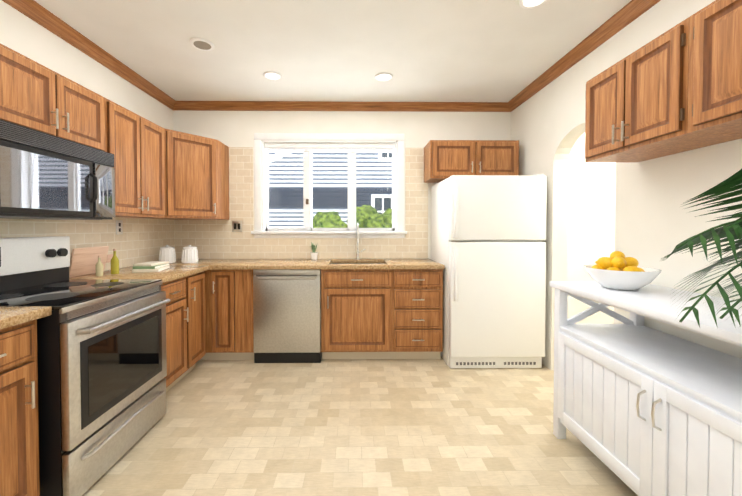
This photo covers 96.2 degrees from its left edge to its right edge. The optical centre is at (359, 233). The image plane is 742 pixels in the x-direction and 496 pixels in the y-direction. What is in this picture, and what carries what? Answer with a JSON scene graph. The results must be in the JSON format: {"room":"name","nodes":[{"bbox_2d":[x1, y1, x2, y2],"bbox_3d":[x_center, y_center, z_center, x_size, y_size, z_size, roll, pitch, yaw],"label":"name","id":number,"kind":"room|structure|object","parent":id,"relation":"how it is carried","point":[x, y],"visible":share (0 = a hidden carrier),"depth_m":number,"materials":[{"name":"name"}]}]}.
{"room":"kitchen","nodes":[
{"label":"kitchen","id":0,"kind":"room"},
{"bbox_2d":[0,0,172,270],"bbox_3d":[-2.080,-0.073,1.091,0.140,2.620,5.540,0,1,-1],"label":"wall","id":1,"kind":"structure","parent":0,"point":[22,34],"depth_m":2.35,"materials":[{"name":"paint"}]},
{"bbox_2d":[0,43,111,152],"bbox_3d":[-1.861,-0.722,1.872,0.313,0.388,0.758,0,1,-1],"label":"upper cabinet","id":2,"kind":"object","parent":1,"relation":"attached to","point":[34,95],"depth_m":1.83,"materials":[{"name":"brown wood"}]},
{"bbox_2d":[0,120,114,219],"bbox_3d":[-1.803,-0.304,1.844,0.425,0.440,0.754,0,1,-1],"label":"microwave","id":3,"kind":"object","parent":2,"relation":"attached to","point":[44,176],"visible":1,"depth_m":1.76,"materials":[{"name":"black plastic"}]},
{"bbox_2d":[0,217,174,270],"bbox_3d":[-2.020,0.077,2.211,0.008,0.449,2.892,0,1,-1],"label":"backsplash","id":4,"kind":"structure","parent":1,"relation":"attached to","point":[140,240],"depth_m":2.70,"materials":[{"name":"tile"}]},
{"bbox_2d":[116,220,122,234],"bbox_3d":[-2.019,-0.052,2.795,0.008,0.120,0.075,0,1,-1],"label":"electrical outlet","id":5,"kind":"object","parent":4,"relation":"attached to","point":[119,227],"visible":1,"depth_m":2.79,"materials":[{"name":"beige plastic"}]},
{"bbox_2d":[2,0,175,109],"bbox_3d":[-1.976,-1.342,1.041,0.068,0.080,5.200,0,1,-1],"label":"crown molding","id":6,"kind":"structure","parent":1,"relation":"attached to","point":[36,12],"depth_m":2.41,"materials":[{"name":"brown wood"}]},
{"bbox_2d":[112,102,164,217],"bbox_3d":[-1.871,-0.531,2.605,0.313,0.795,0.698,0,1,-1],"label":"upper cabinet","id":7,"kind":"object","parent":1,"relation":"attached to","point":[137,142],"depth_m":2.57,"materials":[{"name":"brown wood"}]},
{"bbox_2d":[147,128,228,219],"bbox_3d":[-1.728,-0.544,3.308,0.617,0.795,0.697,0,1,-1],"label":"upper cabinet","id":8,"kind":"object","parent":1,"relation":"attached to","point":[196,169],"visible":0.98,"depth_m":3.16,"materials":[{"name":"brown wood"}]},
{"bbox_2d":[34,0,630,101],"bbox_3d":[0.600,-1.413,1.073,5.820,0.060,5.800,0,1,-1],"label":"ceiling","id":9,"kind":"structure","parent":0,"point":[431,50],"depth_m":2.46,"materials":[{"name":"paint"}]},
{"bbox_2d":[190,38,214,50],"bbox_3d":[-1.168,-1.401,2.470,0.170,0.011,0.170,0,1,-1],"label":"recessed light","id":10,"kind":"object","parent":9,"relation":"in","point":[201,44],"visible":0.98,"depth_m":2.46,"materials":[{"name":"grey"}]},
{"bbox_2d":[263,71,281,79],"bbox_3d":[-0.778,-1.409,2.975,0.170,0.011,0.170,0,1,-1],"label":"recessed light","id":11,"kind":"object","parent":9,"relation":"in","point":[271,75],"visible":0.94,"depth_m":2.96,"materials":[{"name":"white"}]},
{"bbox_2d":[374,72,392,81],"bbox_3d":[0.215,-1.410,2.998,0.170,0.011,0.170,0,1,-1],"label":"recessed light","id":12,"kind":"object","parent":9,"relation":"in","point":[384,76],"visible":0.96,"depth_m":2.98,"materials":[{"name":"white"}]},
{"bbox_2d":[519,0,546,8],"bbox_3d":[1.038,-1.392,1.979,0.170,0.011,0.170,0,1,-1],"label":"recessed light","id":13,"kind":"object","parent":9,"relation":"in","point":[528,4],"visible":0.94,"depth_m":2.01,"materials":[{"name":"white"}]},
{"bbox_2d":[173,110,510,258],"bbox_3d":[0.565,-0.120,3.795,5.220,2.620,0.200,0,1,-1],"label":"wall","id":14,"kind":"structure","parent":0,"point":[241,128],"depth_m":3.67,"materials":[{"name":"paint"}]},
{"bbox_2d":[174,147,427,258],"bbox_3d":[-0.639,-0.336,3.672,2.792,1.224,0.008,0,1,-1],"label":"backsplash","id":15,"kind":"structure","parent":14,"relation":"attached to","point":[214,239],"depth_m":3.67,"materials":[{"name":"tile"}]},
{"bbox_2d":[232,221,241,231],"bbox_3d":[-1.348,-0.080,3.659,0.110,0.125,0.009,0,1,-1],"label":"electrical outlet","id":16,"kind":"object","parent":15,"relation":"attached to","point":[236,226],"visible":1,"depth_m":3.66,"materials":[{"name":"beige plastic"}]},
{"bbox_2d":[251,133,406,237],"bbox_3d":[-0.334,-0.529,3.752,1.710,1.150,0.250,0,1,-1],"label":"window","id":17,"kind":"structure","parent":14,"relation":"in","point":[307,144],"depth_m":3.69,"materials":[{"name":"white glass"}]},
{"bbox_2d":[174,101,510,111],"bbox_3d":[-0.183,-1.387,3.630,3.720,0.080,0.068,0,1,-1],"label":"crown molding","id":18,"kind":"structure","parent":14,"relation":"attached to","point":[340,106],"depth_m":3.63,"materials":[{"name":"brown wood"}]},
{"bbox_2d":[424,140,518,182],"bbox_3d":[1.159,-0.753,3.498,0.900,0.383,0.384,0,1,-1],"label":"upper cabinet","id":19,"kind":"object","parent":14,"relation":"attached to","point":[444,159],"visible":0.96,"depth_m":3.35,"materials":[{"name":"brown wood"}]},
{"bbox_2d":[82,356,637,495],"bbox_3d":[0.600,1.267,1.119,5.820,0.060,5.800,0,1,-1],"label":"floor","id":20,"kind":"structure","parent":0,"point":[382,427],"depth_m":1.99,"materials":[{"name":"tile"}]},
{"bbox_2d":[0,319,39,495],"bbox_3d":[-1.664,0.800,0.996,0.682,0.873,0.868,0,1,-1],"label":"base cabinet","id":21,"kind":"object","parent":20,"relation":"on","point":[19,449],"visible":0.96,"depth_m":1.34,"materials":[{"name":"brown wood"}]},
{"bbox_2d":[0,306,51,329],"bbox_3d":[-1.669,0.343,0.989,0.672,0.039,0.911,0,1,-1],"label":"countertop","id":22,"kind":"structure","parent":21,"relation":"on","point":[11,316],"depth_m":1.35,"materials":[{"name":"stone"}]},
{"bbox_2d":[0,236,169,495],"bbox_3d":[-1.612,0.624,1.832,0.775,1.199,0.754,0,1,-1],"label":"range","id":23,"kind":"object","parent":20,"relation":"on","point":[101,359],"visible":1,"depth_m":1.69,"materials":[{"name":"silver metal"}]},
{"bbox_2d":[161,271,205,391],"bbox_3d":[-1.685,0.772,2.609,0.682,0.873,0.790,0,1,-1],"label":"base cabinet","id":24,"kind":"object","parent":20,"relation":"on","point":[185,333],"visible":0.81,"depth_m":2.62,"materials":[{"name":"brown wood"}]},
{"bbox_2d":[69,264,212,282],"bbox_3d":[-1.681,0.315,2.611,0.690,0.039,0.810,0,1,-1],"label":"countertop","id":25,"kind":"structure","parent":24,"relation":"on","point":[178,269],"depth_m":2.49,"materials":[{"name":"stone"}]},
{"bbox_2d":[69,246,112,277],"bbox_3d":[-1.972,0.198,2.465,0.057,0.201,0.395,0,1,-1],"label":"cutting board","id":26,"kind":"object","parent":25,"relation":"on","point":[83,261],"visible":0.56,"depth_m":2.39,"materials":[{"name":"brown wood"}]},
{"bbox_2d":[96,255,102,275],"bbox_3d":[-1.846,0.227,2.360,0.044,0.144,0.043,0,1,-1],"label":"oil bottle","id":27,"kind":"object","parent":25,"relation":"on","point":[99,268],"visible":1,"depth_m":2.35,"materials":[{"name":"beige glass"}]},
{"bbox_2d":[111,249,118,273],"bbox_3d":[-1.818,0.205,2.470,0.052,0.184,0.051,0,1,-1],"label":"oil bottle","id":28,"kind":"object","parent":25,"relation":"on","point":[114,264],"visible":1,"depth_m":2.45,"materials":[{"name":"yellow glass"}]},
{"bbox_2d":[132,261,169,272],"bbox_3d":[-1.670,0.264,2.673,0.196,0.060,0.268,0,1,-10],"label":"books","id":29,"kind":"object","parent":25,"relation":"on","point":[154,266],"visible":1,"depth_m":2.56,"materials":[{"name":"beige paper"}]},
{"bbox_2d":[200,270,211,359],"bbox_3d":[-1.701,0.759,3.364,0.672,0.872,0.627,0,1,-1],"label":"base cabinet","id":30,"kind":"object","parent":20,"relation":"on","point":[208,274],"depth_m":3.07,"materials":[{"name":"brown wood"}]},
{"bbox_2d":[212,270,235,359],"bbox_3d":[-1.261,0.759,3.370,0.208,0.872,0.627,0,1,-1],"label":"base cabinet","id":31,"kind":"object","parent":20,"relation":"on","point":[223,281],"depth_m":3.06,"materials":[{"name":"brown wood"}]},
{"bbox_2d":[236,270,253,359],"bbox_3d":[-1.072,0.759,3.373,0.169,0.872,0.627,0,1,-1],"label":"base cabinet","id":32,"kind":"object","parent":20,"relation":"on","point":[244,278],"depth_m":3.08,"materials":[{"name":"brown wood"}]},
{"bbox_2d":[253,269,321,362],"bbox_3d":[-0.674,0.760,3.356,0.614,0.871,0.658,0,1,-1],"label":"dishwasher","id":33,"kind":"object","parent":20,"relation":"on","point":[287,314],"visible":0.88,"depth_m":3.06,"materials":[{"name":"silver metal"}]},
{"bbox_2d":[321,269,442,358],"bbox_3d":[0.205,0.759,3.389,1.133,0.872,0.627,0,1,-1],"label":"base cabinet","id":34,"kind":"object","parent":20,"relation":"on","point":[381,313],"depth_m":3.08,"materials":[{"name":"brown wood"}]},
{"bbox_2d":[169,259,444,269],"bbox_3d":[-0.630,0.387,3.359,2.812,0.209,0.654,0,1,-1],"label":"countertop","id":35,"kind":"structure","parent":34,"relation":"on","point":[218,264],"depth_m":3.18,"materials":[{"name":"stone"}]},
{"bbox_2d":[159,245,175,262],"bbox_3d":[-1.878,0.197,3.249,0.150,0.174,0.147,0,1,-1],"label":"canister","id":36,"kind":"object","parent":35,"relation":"on","point":[166,252],"visible":0.85,"depth_m":3.20,"materials":[{"name":"white ceramic"}]},
{"bbox_2d":[181,245,198,262],"bbox_3d":[-1.668,0.196,3.272,0.150,0.174,0.147,0,1,-1],"label":"canister","id":37,"kind":"object","parent":35,"relation":"on","point":[189,253],"visible":1,"depth_m":3.22,"materials":[{"name":"white ceramic"}]},
{"bbox_2d":[310,242,317,259],"bbox_3d":[-0.505,0.178,3.594,0.110,0.199,0.098,0,1,-1],"label":"potted plant","id":38,"kind":"object","parent":35,"relation":"on","point":[313,254],"visible":1,"depth_m":3.57,"materials":[{"name":"white ceramic"}]},
{"bbox_2d":[355,223,365,259],"bbox_3d":[0.009,0.082,3.513,0.116,0.395,0.213,0,1,-1],"label":"faucet","id":39,"kind":"object","parent":35,"relation":"on","point":[357,250],"visible":0.98,"depth_m":3.57,"materials":[{"name":"silver metal"}]},
{"bbox_2d":[431,174,546,367],"bbox_3d":[1.212,0.332,3.274,0.840,1.726,0.815,0,1,-1],"label":"refrigerator","id":40,"kind":"object","parent":20,"relation":"on","point":[488,246],"visible":0.96,"depth_m":2.91,"materials":[{"name":"white metal"}]},
{"bbox_2d":[550,281,741,495],"bbox_3d":[1.418,0.768,1.341,0.555,0.930,1.400,0,1,-1],"label":"sideboard","id":41,"kind":"object","parent":20,"relation":"on","point":[640,408],"visible":0.98,"depth_m":1.43,"materials":[{"name":"white paint"}]},
{"bbox_2d":[583,251,661,290],"bbox_3d":[1.401,0.195,1.791,0.332,0.199,0.332,0,1,-1],"label":"fruit bowl","id":42,"kind":"object","parent":41,"relation":"on","point":[617,270],"visible":1,"depth_m":1.73,"materials":[{"name":"white ceramic"}]},
{"bbox_2d":[660,169,741,327],"bbox_3d":[1.249,0.032,0.908,0.772,0.554,0.644,0,1,-1],"label":"palm plant","id":43,"kind":"object","parent":41,"relation":"on","point":[731,231],"visible":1,"depth_m":0.99,"materials":[{"name":"green plant"}]},
{"bbox_2d":[567,133,615,323],"bbox_3d":[2.485,-0.114,3.470,1.350,2.620,0.100,0,1,-1],"label":"arched doorway","id":44,"kind":"structure","parent":0,"point":[591,216],"depth_m":3.40,"materials":[{"name":"paint"}]},
{"bbox_2d":[511,0,741,369],"bbox_3d":[1.775,-0.073,1.111,0.130,2.620,5.200,0,1,-1],"label":"wall","id":45,"kind":"structure","parent":0,"point":[656,223],"depth_m":2.01,"materials":[{"name":"paint"}]},
{"bbox_2d":[508,0,660,111],"bbox_3d":[1.676,-1.343,1.088,0.068,0.080,5.200,0,1,-1],"label":"crown molding","id":46,"kind":"structure","parent":45,"relation":"attached to","point":[625,16],"depth_m":2.42,"materials":[{"name":"brown wood"}]},
{"bbox_2d":[585,22,741,161],"bbox_3d":[1.528,-0.672,1.708,0.343,0.485,0.630,0,1,-1],"label":"upper cabinet","id":47,"kind":"object","parent":45,"relation":"attached to","point":[631,109],"depth_m":1.65,"materials":[{"name":"brown wood"}]},
{"bbox_2d":[677,0,741,135],"bbox_3d":[1.537,-0.660,1.058,0.343,0.485,0.670,0,1,-1],"label":"upper cabinet","id":48,"kind":"object","parent":45,"relation":"attached to","point":[677,88],"depth_m":1.31,"materials":[{"name":"brown wood"}]},
{"label":"outside","id":49,"kind":"structure","parent":0,"visible":0},
{"bbox_2d":[268,151,391,227],"bbox_3d":[-0.090,-1.370,7.241,12.000,7.000,0.150,0,1,-1],"label":"neighboring house","id":50,"kind":"structure","parent":49,"point":[291,182],"depth_m":7.26,"materials":[{"name":"white"}]},
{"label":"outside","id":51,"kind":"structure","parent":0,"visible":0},
{"bbox_2d":[313,205,391,227],"bbox_3d":[-0.070,0.463,5.723,10.000,1.988,2.850,0,1,-1],"label":"bush","id":52,"kind":"object","parent":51,"point":[379,221],"depth_m":5.54,"materials":[{"name":"green plant"}]}
]}

